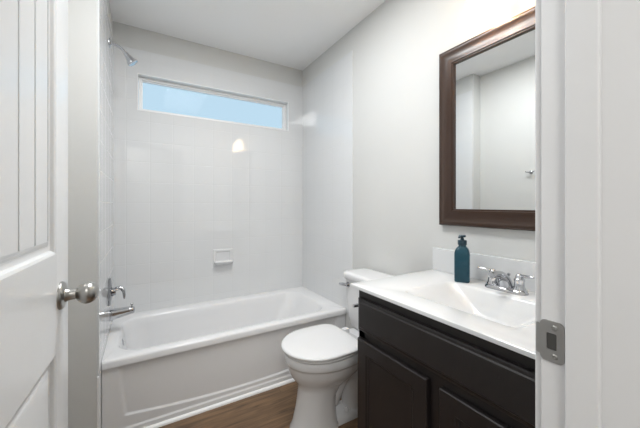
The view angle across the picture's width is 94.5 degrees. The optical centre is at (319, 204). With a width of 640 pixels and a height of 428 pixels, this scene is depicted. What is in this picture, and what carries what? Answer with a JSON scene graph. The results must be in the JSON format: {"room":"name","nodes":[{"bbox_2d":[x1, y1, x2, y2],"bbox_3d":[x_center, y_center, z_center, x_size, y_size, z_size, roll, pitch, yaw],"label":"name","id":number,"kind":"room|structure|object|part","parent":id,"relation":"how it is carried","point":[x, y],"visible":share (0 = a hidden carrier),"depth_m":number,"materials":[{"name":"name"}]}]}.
{"room":"bathroom","nodes":[
{"label":"bathroom","id":0,"kind":"room"},
{"bbox_2d":[68,0,111,427],"bbox_3d":[-1.331,-0.051,1.740,0.120,2.537,0.822,0,0,-31],"label":"wall","id":1,"kind":"structure","parent":0,"point":[82,14],"depth_m":1.39,"materials":[{"name":"paint"}]},
{"bbox_2d":[97,371,100,427],"bbox_3d":[-1.090,1.024,1.459,0.006,0.388,0.090,0,0,-31],"label":"trim","id":2,"kind":"structure","parent":1,"relation":"attached to","point":[99,376],"depth_m":1.45,"materials":[{"name":"white wood"}]},
{"bbox_2d":[97,0,113,376],"bbox_3d":[-1.277,-0.162,1.773,0.008,1.983,0.804,0,0,-31],"label":"tiled wall","id":3,"kind":"structure","parent":1,"relation":"attached to","point":[105,55],"depth_m":1.58,"materials":[{"name":"white tile"}]},
{"bbox_2d":[108,278,125,306],"bbox_3d":[-1.270,0.542,1.856,0.088,0.174,0.174,0,0,-31],"label":"shower valve","id":4,"kind":"object","parent":3,"relation":"attached to","point":[111,290],"visible":1,"depth_m":1.82,"materials":[{"name":"silver metal"}]},
{"bbox_3d":[-1.258,0.552,1.860,0.066,0.082,0.028,0,0,-22],"label":"lever","id":5,"kind":"part","parent":4,"relation":"part of","materials":[{"name":"silver metal"}]},
{"bbox_2d":[108,303,134,320],"bbox_3d":[-1.247,0.672,1.864,0.136,0.086,0.064,0,0,-31],"label":"tub spout","id":6,"kind":"object","parent":3,"relation":"attached to","point":[115,313],"visible":1,"depth_m":1.84,"materials":[{"name":"silver metal"}]},
{"bbox_2d":[109,38,137,65],"bbox_3d":[-1.243,-0.961,1.873,0.153,0.147,0.066,0,0,-31],"label":"shower fixture","id":7,"kind":"object","parent":3,"relation":"attached to","point":[131,61],"visible":1,"depth_m":1.87,"materials":[{"name":"silver metal"}]},
{"bbox_3d":[-1.266,-0.983,1.859,0.091,0.059,0.017,0,0,-31],"label":"shower arm","id":8,"kind":"part","parent":7,"relation":"part of","materials":[{"name":"silver metal"}]},
{"bbox_2d":[112,21,301,86],"bbox_3d":[-0.921,-0.051,2.550,1.895,2.537,0.150,0,0,-31],"label":"wall","id":9,"kind":"structure","parent":0,"point":[125,35],"depth_m":2.42,"materials":[{"name":"paint"}]},
{"bbox_2d":[114,45,302,312],"bbox_3d":[-0.829,-0.162,2.513,1.535,1.983,0.008,0,0,-31],"label":"tiled wall","id":10,"kind":"structure","parent":9,"relation":"attached to","point":[186,189],"depth_m":2.41,"materials":[{"name":"white tile"}]},
{"bbox_2d":[213,248,232,266],"bbox_3d":[-0.809,0.447,2.483,0.158,0.142,0.064,0,0,-31],"label":"soap dish","id":11,"kind":"object","parent":10,"relation":"attached to","point":[221,257],"visible":1,"depth_m":2.50,"materials":[{"name":"white ceramic"}]},
{"bbox_2d":[214,260,232,264],"bbox_3d":[-0.808,0.490,2.483,0.152,0.032,0.063,0,0,-31],"label":"tray","id":12,"kind":"object","parent":11,"relation":"on","point":[216,262],"depth_m":2.48,"materials":[{"name":"white ceramic"}]},
{"bbox_2d":[137,73,288,130],"bbox_3d":[-0.849,-0.840,2.548,1.230,0.275,0.092,0,0,-31],"label":"window","id":13,"kind":"structure","parent":9,"relation":"in","point":[143,78],"depth_m":2.50,"materials":[{"name":"white plastic"}]},
{"bbox_2d":[109,0,385,70],"bbox_3d":[-0.099,-1.369,0.598,2.843,0.100,4.429,0,0,-31],"label":"ceiling","id":14,"kind":"structure","parent":0,"point":[289,33],"depth_m":2.14,"materials":[{"name":"paint"}]},
{"bbox_2d":[159,381,357,427],"bbox_3d":[-0.099,1.258,0.598,2.843,0.080,4.429,0,0,-31],"label":"floor","id":15,"kind":"structure","parent":0,"point":[273,408],"depth_m":1.72,"materials":[{"name":"brown wood"}]},
{"bbox_2d":[102,286,345,427],"bbox_3d":[-0.639,1.009,2.198,1.522,0.418,0.726,0,0,-31],"label":"bathtub","id":16,"kind":"object","parent":15,"relation":"on","point":[159,365],"visible":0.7,"depth_m":1.86,"materials":[{"name":"ceramic"}]},
{"bbox_2d":[144,378,294,427],"bbox_3d":[-0.454,1.210,1.880,1.531,0.017,0.015,0,0,-31],"label":"trim","id":17,"kind":"structure","parent":16,"relation":"attached to","point":[169,421],"depth_m":1.78,"materials":[{"name":"white wood"}]},
{"bbox_2d":[102,286,345,369],"bbox_3d":[-0.639,0.963,2.198,1.522,0.325,0.726,0,0,-31],"label":"basin","id":18,"kind":"object","parent":16,"relation":"in","point":[246,332],"depth_m":2.06,"materials":[{"name":"ceramic"}]},
{"bbox_2d":[281,268,392,427],"bbox_3d":[0.116,0.825,1.707,0.704,0.786,0.396,0,0,-31],"label":"toilet","id":19,"kind":"object","parent":15,"relation":"on","point":[322,359],"visible":0.78,"depth_m":1.55,"materials":[{"name":"ceramic"}]},
{"bbox_3d":[-0.011,0.756,1.629,0.406,0.021,0.384,0,0,-31],"label":"lid","id":20,"kind":"part","parent":19,"relation":"part of","materials":[{"name":"plastic"}]},
{"bbox_3d":[0.007,0.778,1.641,0.426,0.017,0.372,0,0,-31],"label":"seat","id":21,"kind":"part","parent":19,"relation":"part of","materials":[{"name":"plastic"}]},
{"bbox_3d":[0.159,0.515,1.917,0.028,0.034,0.082,0,0,-44],"label":"flush lever","id":22,"kind":"part","parent":19,"relation":"part of","materials":[{"name":"silver metal"}]},
{"bbox_3d":[0.332,0.634,1.834,0.186,0.317,0.368,0,0,-31],"label":"tank","id":23,"kind":"part","parent":19,"relation":"part of","materials":[{"name":"white ceramic"}]},
{"bbox_3d":[0.327,0.454,1.831,0.214,0.044,0.392,0,0,-31],"label":"tank lid","id":24,"kind":"part","parent":19,"relation":"part of","materials":[{"name":"white ceramic"}]},
{"bbox_2d":[358,290,534,427],"bbox_3d":[0.594,0.788,1.075,0.560,0.860,0.785,0,0,-31],"label":"vanity cabinet","id":25,"kind":"object","parent":15,"relation":"on","point":[416,370],"visible":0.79,"depth_m":0.95,"materials":[{"name":"brown wood"}]},
{"bbox_3d":[0.258,0.829,1.109,0.019,0.529,0.357,0,0,-31],"label":"cabinet door","id":26,"kind":"part","parent":25,"relation":"part of","materials":[{"name":"brown wood"}]},
{"bbox_2d":[350,247,534,358],"bbox_3d":[0.585,0.341,1.087,0.565,0.225,0.824,0,0,-31],"label":"countertop","id":27,"kind":"structure","parent":25,"relation":"on","point":[504,319],"depth_m":1.18,"materials":[{"name":"stone"}]},
{"bbox_2d":[454,235,469,282],"bbox_3d":[0.640,0.240,1.331,0.062,0.210,0.063,0,0,29],"label":"soap bottle","id":28,"kind":"object","parent":27,"relation":"on","point":[462,253],"visible":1,"depth_m":1.31,"materials":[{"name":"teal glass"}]},
{"bbox_2d":[478,266,534,295],"bbox_3d":[0.737,0.301,1.185,0.150,0.087,0.161,0,0,12],"label":"sink faucet","id":29,"kind":"object","parent":27,"relation":"on","point":[497,280],"visible":1,"depth_m":1.15,"materials":[{"name":"silver metal"}]},
{"bbox_3d":[0.701,0.275,1.256,0.014,0.020,0.058,0,0,-43],"label":"lever","id":30,"kind":"part","parent":29,"relation":"part of","materials":[{"name":"silver metal"}]},
{"bbox_3d":[0.722,0.300,1.235,0.045,0.065,0.045,0,0,-31],"label":"handle","id":31,"kind":"part","parent":29,"relation":"part of","materials":[{"name":"silver metal"}]},
{"bbox_3d":[0.716,0.299,1.172,0.139,0.083,0.057,0,0,-31],"label":"spout","id":32,"kind":"part","parent":29,"relation":"part of","materials":[{"name":"silver metal"}]},
{"bbox_3d":[0.748,0.336,1.192,0.058,0.017,0.162,0,0,-31],"label":"plate","id":33,"kind":"part","parent":29,"relation":"part of","materials":[{"name":"silver metal"}]},
{"bbox_3d":[0.774,0.300,1.148,0.045,0.065,0.045,0,0,-31],"label":"handle","id":34,"kind":"part","parent":29,"relation":"part of","materials":[{"name":"silver metal"}]},
{"bbox_3d":[0.782,0.275,1.120,0.014,0.020,0.058,0,0,-19],"label":"lever","id":35,"kind":"part","parent":29,"relation":"part of","materials":[{"name":"silver metal"}]},
{"bbox_3d":[0.465,0.829,0.762,0.019,0.529,0.356,0,0,-31],"label":"cabinet door","id":36,"kind":"part","parent":25,"relation":"part of","materials":[{"name":"brown wood"}]},
{"bbox_2d":[302,0,534,328],"bbox_3d":[0.515,-0.051,1.875,0.120,2.537,2.482,0,0,-31],"label":"wall","id":37,"kind":"structure","parent":0,"point":[397,47],"depth_m":1.77,"materials":[{"name":"paint"}]},
{"bbox_2d":[303,51,352,312],"bbox_3d":[0.037,-0.162,2.557,0.004,1.983,0.804,0,0,-31],"label":"tiled wall","id":38,"kind":"structure","parent":37,"relation":"attached to","point":[328,98],"depth_m":2.48,"materials":[{"name":"white tile"}]},
{"bbox_2d":[433,247,534,291],"bbox_3d":[0.819,0.286,1.227,0.020,0.117,0.824,0,0,-31],"label":"backsplash","id":39,"kind":"structure","parent":37,"relation":"attached to","point":[443,259],"depth_m":1.33,"materials":[{"name":"stone"}]},
{"bbox_2d":[439,6,534,230],"bbox_3d":[0.814,-0.338,1.227,0.029,0.886,0.733,0,0,-31],"label":"wall mirror","id":40,"kind":"object","parent":37,"relation":"attached to","point":[487,80],"visible":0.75,"depth_m":1.32,"materials":[{"name":"brown wood"}]},
{"bbox_2d":[455,29,534,209],"bbox_3d":[0.817,-0.338,1.229,0.004,0.730,0.577,0,0,-31],"label":"mirror glass","id":41,"kind":"object","parent":40,"relation":"attached to","point":[495,80],"depth_m":1.29,"materials":[{"name":"silver mirror"}]},
{"bbox_3d":[0.046,-1.080,0.216,0.802,0.477,0.115,0,0,-31],"label":"wall doorway header","id":42,"kind":"structure","parent":0,"visible":0},
{"bbox_2d":[0,0,98,427],"bbox_3d":[-0.445,0.197,0.431,0.108,2.018,0.755,0,0,-28],"label":"door","id":43,"kind":"structure","parent":42,"relation":"in","point":[35,294],"depth_m":0.56,"materials":[{"name":"paint"}]},
{"bbox_3d":[-0.475,-0.283,0.433,0.012,0.799,0.528,0,0,-28],"label":"panel","id":44,"kind":"part","parent":43,"relation":"part of","materials":[{"name":"paint"}]},
{"bbox_3d":[-0.474,0.665,0.434,0.010,0.667,0.528,0,0,-28],"label":"panel","id":45,"kind":"part","parent":43,"relation":"part of","materials":[{"name":"paint"}]},
{"bbox_3d":[-0.598,0.214,0.704,0.030,0.065,0.065,0,0,-28],"label":"knob","id":46,"kind":"part","parent":43,"relation":"part of","materials":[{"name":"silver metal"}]},
{"bbox_2d":[535,0,639,427],"bbox_3d":[0.044,0.155,0.219,0.888,2.125,0.130,0,0,-31],"label":"trim","id":47,"kind":"structure","parent":42,"relation":"attached to","point":[587,52],"depth_m":0.40,"materials":[{"name":"paint"}]},
{"bbox_3d":[0.013,0.155,0.270,0.888,2.125,0.010,0,0,-31],"label":"casing","id":48,"kind":"part","parent":47,"relation":"part of","materials":[{"name":"paint"}]},
{"bbox_3d":[0.349,0.207,0.450,0.005,0.062,0.039,0,0,-25],"label":"strike plate","id":49,"kind":"part","parent":47,"relation":"part of","materials":[{"name":"silver metal"}]}
]}

